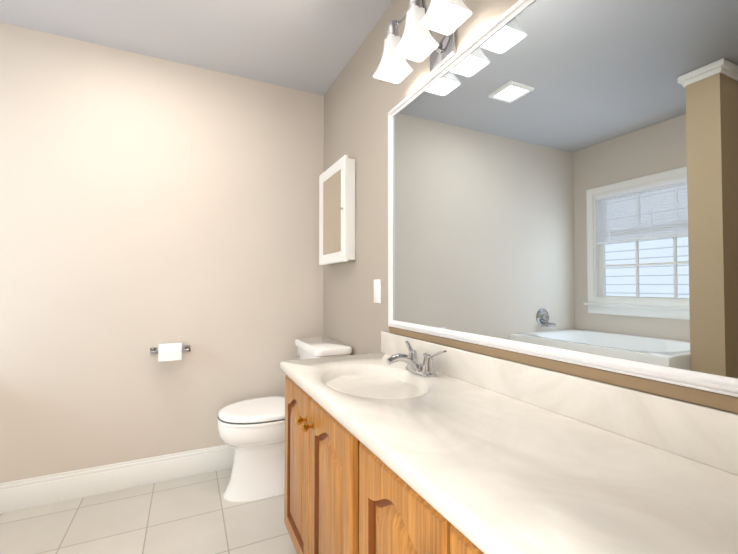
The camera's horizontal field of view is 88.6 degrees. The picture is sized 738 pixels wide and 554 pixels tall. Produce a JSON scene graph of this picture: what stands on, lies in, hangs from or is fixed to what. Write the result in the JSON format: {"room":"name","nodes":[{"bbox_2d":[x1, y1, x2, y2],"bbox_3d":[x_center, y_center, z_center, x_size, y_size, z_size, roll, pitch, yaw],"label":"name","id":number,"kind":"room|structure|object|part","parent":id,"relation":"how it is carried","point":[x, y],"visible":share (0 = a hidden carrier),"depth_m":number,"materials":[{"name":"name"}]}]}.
{"room":"bathroom","nodes":[
{"label":"bathroom","id":0,"kind":"room"},
{"bbox_2d":[0,468,296,553],"bbox_3d":[-0.714,1.179,0.394,2.820,0.100,3.800,1,-1,-26],"label":"floor","id":1,"kind":"structure","parent":0,"point":[197,514],"depth_m":1.78,"materials":[{"name":"tile"}]},
{"bbox_2d":[217,337,351,501],"bbox_3d":[-0.494,0.777,2.146,0.685,0.778,0.464,1,-1,-26],"label":"toilet","id":2,"kind":"object","parent":1,"relation":"on","point":[251,432],"visible":0.62,"depth_m":1.99,"materials":[{"name":"white ceramic"}]},
{"bbox_3d":[-0.592,0.741,2.100,0.466,0.048,0.372,1,-1,-26],"label":"seat","id":3,"kind":"part","parent":2,"relation":"part of","materials":[{"name":"white ceramic"}]},
{"bbox_2d":[280,331,737,553],"bbox_3d":[0.187,0.690,0.959,0.514,0.903,1.613,1,-1,-26],"label":"bathroom vanity","id":4,"kind":"object","parent":1,"relation":"on","point":[400,444],"visible":1,"depth_m":0.75,"materials":[{"name":"white stone"}]},
{"bbox_2d":[386,341,446,377],"bbox_3d":[0.101,0.375,1.331,0.242,0.253,0.251,1,-1,-26],"label":"faucet","id":5,"kind":"object","parent":4,"relation":"on","point":[413,368],"depth_m":1.34,"materials":[{"name":"silver metal"}]},
{"bbox_2d":[0,22,323,482],"bbox_3d":[-1.561,-0.056,2.066,2.720,2.440,0.100,1,-1,-26],"label":"wall","id":6,"kind":"structure","parent":0,"point":[147,203],"depth_m":2.14,"materials":[{"name":"paint"}]},
{"bbox_2d":[0,444,233,513],"bbox_3d":[-1.097,1.095,2.200,1.745,0.145,0.018,1,-1,-26],"label":"baseboard","id":7,"kind":"structure","parent":6,"relation":"attached to","point":[16,495],"depth_m":2.03,"materials":[{"name":"white wood"}]},
{"bbox_2d":[150,343,190,361],"bbox_3d":[-1.129,0.421,2.148,0.208,0.090,0.106,1,-1,-26],"label":"toilet paper holder","id":8,"kind":"object","parent":6,"relation":"attached to","point":[169,352],"visible":0.98,"depth_m":2.11,"materials":[{"name":"silver metal"}]},
{"bbox_2d":[0,0,392,95],"bbox_3d":[-0.714,-1.360,0.448,2.820,0.100,3.800,1,-1,-26],"label":"ceiling","id":9,"kind":"structure","parent":0,"point":[311,46],"depth_m":1.95,"materials":[{"name":"paint"}]},
{"bbox_2d":[323,0,518,354],"bbox_3d":[0.273,-0.067,1.507,0.100,2.440,2.700,1,-1,-26],"label":"wall","id":10,"kind":"structure","parent":0,"point":[360,102],"depth_m":1.98,"materials":[{"name":"paint"}]},
{"bbox_2d":[319,155,354,264],"bbox_3d":[-0.207,-0.376,2.287,0.091,0.590,0.440,1,-1,-26],"label":"medicine cabinet","id":11,"kind":"object","parent":10,"relation":"attached to","point":[337,212],"visible":1,"depth_m":2.18,"materials":[{"name":"white wood"}]},
{"bbox_3d":[-0.222,-0.376,2.279,0.008,0.470,0.320,1,-1,-26],"label":"glass","id":12,"kind":"part","parent":11,"relation":"part of","materials":[{"name":"beige mirror"}]},
{"bbox_2d":[374,279,380,302],"bbox_3d":[0.039,0.070,1.862,0.008,0.116,0.072,1,-1,-26],"label":"switch plate","id":13,"kind":"object","parent":10,"relation":"attached to","point":[377,290],"visible":1,"depth_m":1.85,"materials":[{"name":"white plastic"}]},
{"bbox_2d":[373,0,471,83],"bbox_3d":[0.194,-0.905,1.356,0.187,0.244,0.464,1,-1,-26],"label":"sconce","id":14,"kind":"object","parent":10,"relation":"attached to","point":[416,42],"visible":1,"depth_m":1.35,"materials":[{"name":"white glass"}]},
{"bbox_2d":[388,0,737,412],"bbox_3d":[0.415,-0.269,1.073,0.021,1.016,1.488,1,-1,-26],"label":"vanity mirror","id":15,"kind":"object","parent":10,"relation":"attached to","point":[562,186],"visible":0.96,"depth_m":0.90,"materials":[{"name":"clear glass"}]}
]}

